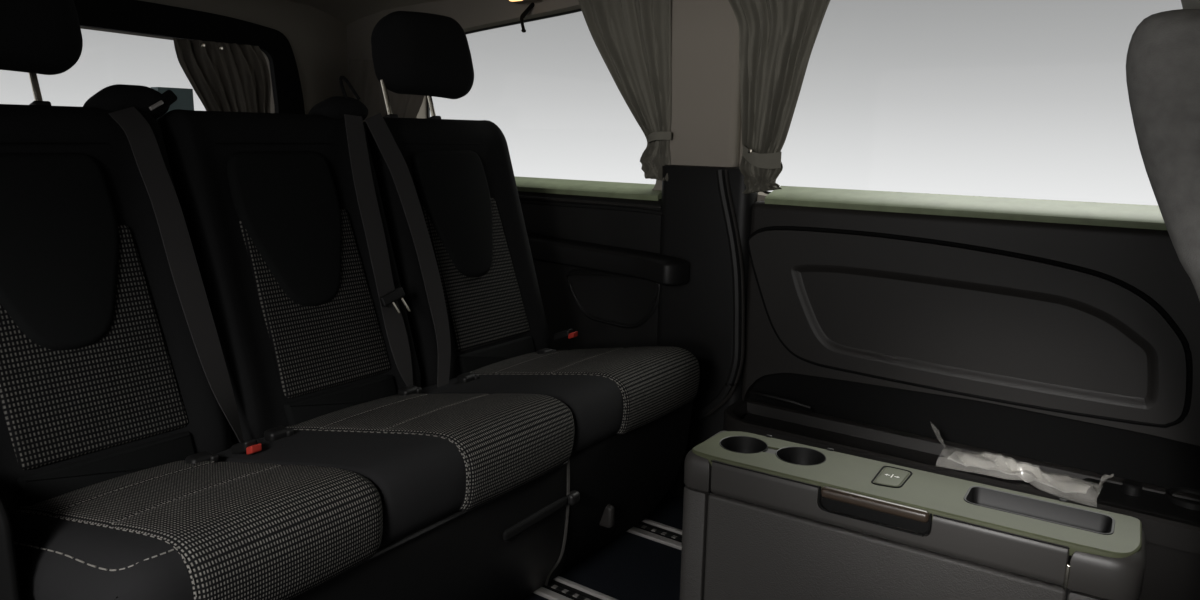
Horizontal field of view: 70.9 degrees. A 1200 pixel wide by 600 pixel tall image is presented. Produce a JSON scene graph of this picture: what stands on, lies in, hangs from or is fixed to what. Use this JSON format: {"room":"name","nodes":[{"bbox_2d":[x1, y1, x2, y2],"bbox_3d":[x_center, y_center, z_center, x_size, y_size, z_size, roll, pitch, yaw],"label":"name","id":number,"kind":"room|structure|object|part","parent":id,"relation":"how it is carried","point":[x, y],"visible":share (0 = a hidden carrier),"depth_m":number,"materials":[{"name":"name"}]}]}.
{"room":"vehicle interior","nodes":[
{"label":"vehicle interior","id":0,"kind":"room"},
{"bbox_2d":[80,0,348,113],"bbox_3d":[-1.545,-0.211,2.279,0.060,1.480,2.200,9,14,35],"label":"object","id":1,"kind":"structure","parent":0,"point":[317,39],"depth_m":2.86,"materials":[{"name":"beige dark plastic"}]},
{"bbox_2d":[73,0,304,113],"bbox_3d":[-1.586,-0.592,2.113,0.077,0.430,1.898,9,14,35],"label":"window","id":2,"kind":"structure","parent":1,"relation":"in","point":[133,16],"depth_m":2.54,"materials":[{"name":"black plastic"}]},
{"bbox_2d":[173,38,270,112],"bbox_3d":[-1.155,-0.658,2.598,0.062,0.263,0.309,9,14,35],"label":"curtain","id":3,"kind":"object","parent":2,"relation":"hanging from","point":[226,77],"visible":0.78,"depth_m":2.60,"materials":[{"name":"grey fabric"}]},
{"bbox_3d":[-1.474,-0.343,2.203,0.130,0.070,2.100,9,14,35],"label":"trim","id":4,"kind":"structure","parent":1,"relation":"attached to","visible":0},
{"bbox_2d":[151,87,193,118],"bbox_3d":[-1.264,-0.528,2.486,0.040,0.191,0.120,9,14,35],"label":"storage box","id":5,"kind":"object","parent":4,"relation":"on","point":[184,101],"visible":0.19,"depth_m":2.48,"materials":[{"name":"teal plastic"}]},
{"bbox_2d":[288,0,443,25],"bbox_3d":[-0.056,-0.609,0.899,3.930,0.215,2.550,9,14,35],"label":"ceiling","id":6,"kind":"structure","parent":0,"point":[347,12],"depth_m":2.85,"materials":[{"name":"beige fabric"}]},
{"bbox_2d":[346,0,767,200],"bbox_3d":[0.652,-0.126,2.042,3.900,1.480,0.060,9,14,35],"label":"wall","id":7,"kind":"structure","parent":0,"point":[472,15],"depth_m":2.64,"materials":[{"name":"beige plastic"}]},
{"bbox_2d":[348,59,423,121],"bbox_3d":[-0.703,-0.659,2.842,0.444,0.309,0.056,9,14,35],"label":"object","id":8,"kind":"structure","parent":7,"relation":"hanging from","point":[362,76],"depth_m":2.88,"materials":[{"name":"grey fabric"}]},
{"bbox_2d":[427,9,581,118],"bbox_3d":[-0.191,-0.635,2.595,0.997,0.584,0.015,9,14,35],"label":"window","id":9,"kind":"structure","parent":7,"relation":"in","point":[577,10],"depth_m":2.60,"materials":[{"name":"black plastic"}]},
{"bbox_2d":[520,2,534,32],"bbox_3d":[-0.215,-0.830,2.470,0.028,0.095,0.080,5,12,19],"label":"coat hook","id":10,"kind":"object","parent":7,"relation":"attached to","point":[528,9],"visible":1,"depth_m":2.45,"materials":[{"name":"black plastic"}]},
{"bbox_2d":[515,176,689,349],"bbox_3d":[-0.307,0.040,2.687,1.470,0.852,0.202,9,14,35],"label":"door panel","id":11,"kind":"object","parent":7,"relation":"attached to","point":[600,267],"depth_m":2.43,"materials":[{"name":"black plastic"}]},
{"bbox_3d":[-0.328,-0.369,2.693,1.265,0.052,0.098,9,14,35],"label":"window sill","id":12,"kind":"part","parent":11,"relation":"part of","materials":[{"name":"plastic"}]},
{"bbox_2d":[527,233,689,285],"bbox_3d":[-0.318,-0.180,2.613,1.360,0.117,0.134,9,14,35],"label":"armrest","id":13,"kind":"object","parent":7,"relation":"attached to","point":[637,258],"depth_m":2.37,"materials":[{"name":"black plastic"}]},
{"bbox_2d":[578,0,671,180],"bbox_3d":[0.063,-0.584,2.291,0.334,0.501,0.068,9,14,35],"label":"curtain","id":14,"kind":"object","parent":7,"relation":"hanging from","point":[632,38],"visible":1,"depth_m":2.26,"materials":[{"name":"grey fabric"}]},
{"bbox_2d":[668,0,740,166],"bbox_3d":[0.274,-0.617,2.172,0.205,0.545,0.050,9,14,35],"label":"trim","id":15,"kind":"structure","parent":7,"relation":"attached to","point":[705,66],"depth_m":2.16,"materials":[{"name":"beige plastic"}]},
{"bbox_2d":[657,165,757,495],"bbox_3d":[0.276,0.104,2.279,0.287,0.925,0.113,9,14,35],"label":"trim","id":16,"kind":"structure","parent":7,"relation":"attached to","point":[706,211],"depth_m":2.23,"materials":[{"name":"black plastic"}]},
{"bbox_2d":[728,0,829,193],"bbox_3d":[0.411,-0.494,2.024,0.272,0.483,0.075,9,14,35],"label":"curtain","id":17,"kind":"object","parent":7,"relation":"hanging from","point":[777,38],"visible":1,"depth_m":2.02,"materials":[{"name":"grey fabric"}]},
{"bbox_2d":[723,186,1199,599],"bbox_3d":[1.132,0.259,1.639,1.924,0.857,0.262,9,14,35],"label":"door","id":18,"kind":"structure","parent":7,"relation":"in","point":[906,329],"depth_m":1.84,"materials":[{"name":"grey plastic"}]},
{"bbox_2d":[723,391,1199,554],"bbox_3d":[1.096,0.398,1.645,1.894,0.091,0.190,9,14,35],"label":"tray","id":19,"kind":"object","parent":18,"relation":"on","point":[1164,494],"depth_m":1.87,"materials":[{"name":"black plastic"}]},
{"bbox_3d":[1.197,-0.144,1.621,1.860,0.056,0.098,9,14,35],"label":"window sill","id":20,"kind":"part","parent":18,"relation":"part of","materials":[{"name":"plastic"}]},
{"bbox_3d":[0.765,0.035,1.899,0.945,0.332,0.016,9,14,35],"label":"panel","id":21,"kind":"part","parent":18,"relation":"part of","materials":[{"name":"grey plastic"}]},
{"bbox_2d":[947,451,1092,493],"bbox_3d":[0.852,0.333,1.743,0.361,0.076,0.122,10,14,39],"label":"plastic bag","id":22,"kind":"object","parent":18,"relation":"on","point":[1027,473],"visible":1,"depth_m":1.74,"materials":[{"name":"white translucent whitish plastic film"}]},
{"bbox_2d":[1076,478,1199,523],"bbox_3d":[1.113,0.410,1.656,0.300,0.053,0.154,9,14,35],"label":"cup holder","id":23,"kind":"object","parent":18,"relation":"on","point":[1176,498],"depth_m":1.68,"materials":[{"name":"black plastic"}]},
{"bbox_2d":[522,492,683,599],"bbox_3d":[0.078,0.787,1.340,3.900,0.060,2.200,9,14,35],"label":"floor","id":24,"kind":"structure","parent":0,"point":[630,566],"depth_m":1.99,"materials":[{"name":"carpet"}]},
{"bbox_2d":[533,576,617,599],"bbox_3d":[0.485,0.734,1.468,2.500,0.011,0.082,9,14,35],"label":"rail","id":25,"kind":"object","parent":24,"relation":"on","point":[559,588],"visible":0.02,"depth_m":1.86,"materials":[{"name":"silver metal"}]},
{"bbox_2d":[0,0,699,599],"bbox_3d":[-0.427,0.032,1.645,0.698,1.266,1.440,9,14,35],"label":"bench","id":26,"kind":"object","parent":25,"relation":"on","point":[244,355],"visible":1,"depth_m":1.47,"materials":[{"name":"black fabric"}]},
{"bbox_3d":[-0.907,-0.330,1.358,0.050,0.137,0.010,9,14,35],"label":"post","id":27,"kind":"part","parent":26,"relation":"part of","materials":[{"name":"silver metal"}]},
{"bbox_3d":[-0.815,0.062,1.326,0.108,0.340,0.267,9,14,35],"label":"weave panel","id":28,"kind":"part","parent":26,"relation":"part of","materials":[{"name":"black fabric"}]},
{"bbox_2d":[10,514,191,599],"bbox_3d":[-0.614,0.337,1.230,0.427,0.152,0.399,9,14,35],"label":"seat cushion","id":29,"kind":"object","parent":26,"relation":"on","point":[54,556],"depth_m":1.06,"materials":[{"name":"black fabric"}]},
{"bbox_3d":[-0.876,0.044,1.350,0.293,0.700,0.442,9,14,35],"label":"backrest","id":30,"kind":"part","parent":26,"relation":"part of","materials":[{"name":"black fabric"}]},
{"bbox_2d":[83,84,169,118],"bbox_3d":[-0.824,-0.341,1.468,0.089,0.067,0.130,9,14,35],"label":"outlet","id":31,"kind":"object","parent":26,"relation":"attached to","point":[117,101],"depth_m":1.43,"materials":[{"name":"black plastic"}]},
{"bbox_3d":[-0.657,0.264,1.384,0.030,0.022,0.040,9,14,35],"label":"recliner lever","id":32,"kind":"part","parent":26,"relation":"part of","materials":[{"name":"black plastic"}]},
{"bbox_3d":[-0.588,0.321,1.241,0.426,0.136,0.339,9,14,35],"label":"weave panel","id":33,"kind":"part","parent":26,"relation":"part of","materials":[{"name":"black fabric"}]},
{"bbox_3d":[-0.579,0.241,1.509,0.030,0.022,0.040,9,14,35],"label":"recliner lever","id":34,"kind":"part","parent":26,"relation":"part of","materials":[{"name":"black plastic"}]},
{"bbox_3d":[-0.615,-0.022,1.707,0.293,0.700,0.440,9,14,35],"label":"backrest","id":35,"kind":"part","parent":26,"relation":"part of","materials":[{"name":"black fabric"}]},
{"bbox_3d":[-0.558,-0.003,1.677,0.108,0.340,0.267,9,14,35],"label":"weave panel","id":36,"kind":"part","parent":26,"relation":"part of","materials":[{"name":"black fabric"}]},
{"bbox_2d":[308,76,367,119],"bbox_3d":[-0.566,-0.427,1.818,0.089,0.110,0.125,9,14,35],"label":"outlet","id":37,"kind":"object","parent":26,"relation":"attached to","point":[332,108],"depth_m":1.78,"materials":[{"name":"black plastic"}]},
{"bbox_2d":[216,429,464,545],"bbox_3d":[-0.383,0.279,1.546,0.427,0.152,0.548,9,14,35],"label":"seat cushion","id":38,"kind":"object","parent":26,"relation":"on","point":[382,487],"depth_m":1.35,"materials":[{"name":"black fabric"}]},
{"bbox_3d":[-0.485,-0.436,1.936,0.050,0.137,0.010,9,14,35],"label":"post","id":39,"kind":"part","parent":26,"relation":"part of","materials":[{"name":"silver metal"}]},
{"bbox_3d":[-0.402,0.193,1.767,0.030,0.022,0.040,9,14,35],"label":"recliner lever","id":40,"kind":"part","parent":26,"relation":"part of","materials":[{"name":"black plastic"}]},
{"bbox_3d":[-0.423,0.520,1.497,0.338,0.362,0.925,9,14,35],"label":"panel","id":41,"kind":"part","parent":26,"relation":"part of","materials":[{"name":"black plastic"}]},
{"bbox_3d":[-0.325,0.254,1.605,0.482,0.136,0.295,6,12,24],"label":"weave panel","id":42,"kind":"part","parent":26,"relation":"part of","materials":[{"name":"black fabric"}]},
{"bbox_3d":[-0.406,-0.456,2.044,0.050,0.137,0.010,9,14,35],"label":"post","id":43,"kind":"part","parent":26,"relation":"part of","materials":[{"name":"silver metal"}]},
{"bbox_3d":[-0.353,-0.088,2.066,0.286,0.699,0.446,9,14,35],"label":"backrest","id":44,"kind":"part","parent":26,"relation":"part of","materials":[{"name":"black fabric"}]},
{"bbox_3d":[-0.295,0.175,1.868,0.030,0.022,0.040,9,14,35],"label":"recliner lever","id":45,"kind":"part","parent":26,"relation":"part of","materials":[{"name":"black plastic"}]},
{"bbox_3d":[-0.294,-0.069,2.039,0.108,0.340,0.267,9,14,35],"label":"weave panel","id":46,"kind":"part","parent":26,"relation":"part of","materials":[{"name":"black fabric"}]},
{"bbox_2d":[421,374,622,454],"bbox_3d":[-0.095,0.206,1.940,0.427,0.152,0.593,9,14,35],"label":"seat cushion","id":47,"kind":"object","parent":26,"relation":"on","point":[582,414],"depth_m":1.73,"materials":[{"name":"black fabric"}]},
{"bbox_3d":[-0.136,0.134,2.093,0.030,0.022,0.040,9,14,35],"label":"recliner lever","id":48,"kind":"part","parent":26,"relation":"part of","materials":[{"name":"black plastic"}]},
{"bbox_3d":[-0.055,0.401,1.706,0.022,0.026,0.030,9,14,35],"label":"slot knob","id":49,"kind":"part","parent":26,"relation":"part of","materials":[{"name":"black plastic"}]},
{"bbox_3d":[-0.043,0.182,1.991,0.487,0.136,0.326,6,12,24],"label":"weave panel","id":50,"kind":"part","parent":26,"relation":"part of","materials":[{"name":"black fabric"}]},
{"bbox_3d":[-0.049,0.426,2.010,0.338,0.362,0.530,9,14,35],"label":"panel","id":51,"kind":"part","parent":26,"relation":"part of","materials":[{"name":"black plastic"}]},
{"bbox_2d":[680,431,1145,599],"bbox_3d":[0.476,0.517,1.421,0.703,0.453,0.168,8,13,32],"label":"folding table","id":52,"kind":"object","parent":25,"relation":"on","point":[766,517],"visible":1,"depth_m":1.35,"materials":[{"name":"grey plastic"}]},
{"bbox_3d":[0.430,0.320,1.324,0.168,0.018,0.018,8,13,32],"label":"latch handle","id":53,"kind":"part","parent":52,"relation":"part of","materials":[{"name":"silver metal"}]},
{"bbox_3d":[0.463,0.332,1.387,0.553,0.066,0.142,8,13,32],"label":"table lid","id":54,"kind":"part","parent":52,"relation":"part of","materials":[{"name":"grey plastic"}]},
{"bbox_2d":[626,519,681,549],"bbox_3d":[0.701,0.680,1.764,2.500,0.011,0.082,9,14,35],"label":"rail","id":55,"kind":"object","parent":24,"relation":"on","point":[658,532],"visible":0.02,"depth_m":2.15,"materials":[{"name":"silver metal"}]},
{"bbox_2d":[1126,0,1199,300],"bbox_3d":[0.931,0.189,0.844,0.762,1.335,0.480,9,14,35],"label":"seat","id":56,"kind":"object","parent":24,"relation":"on","point":[1163,57],"visible":1,"depth_m":0.79,"materials":[{"name":"grey fabric"}]}
]}

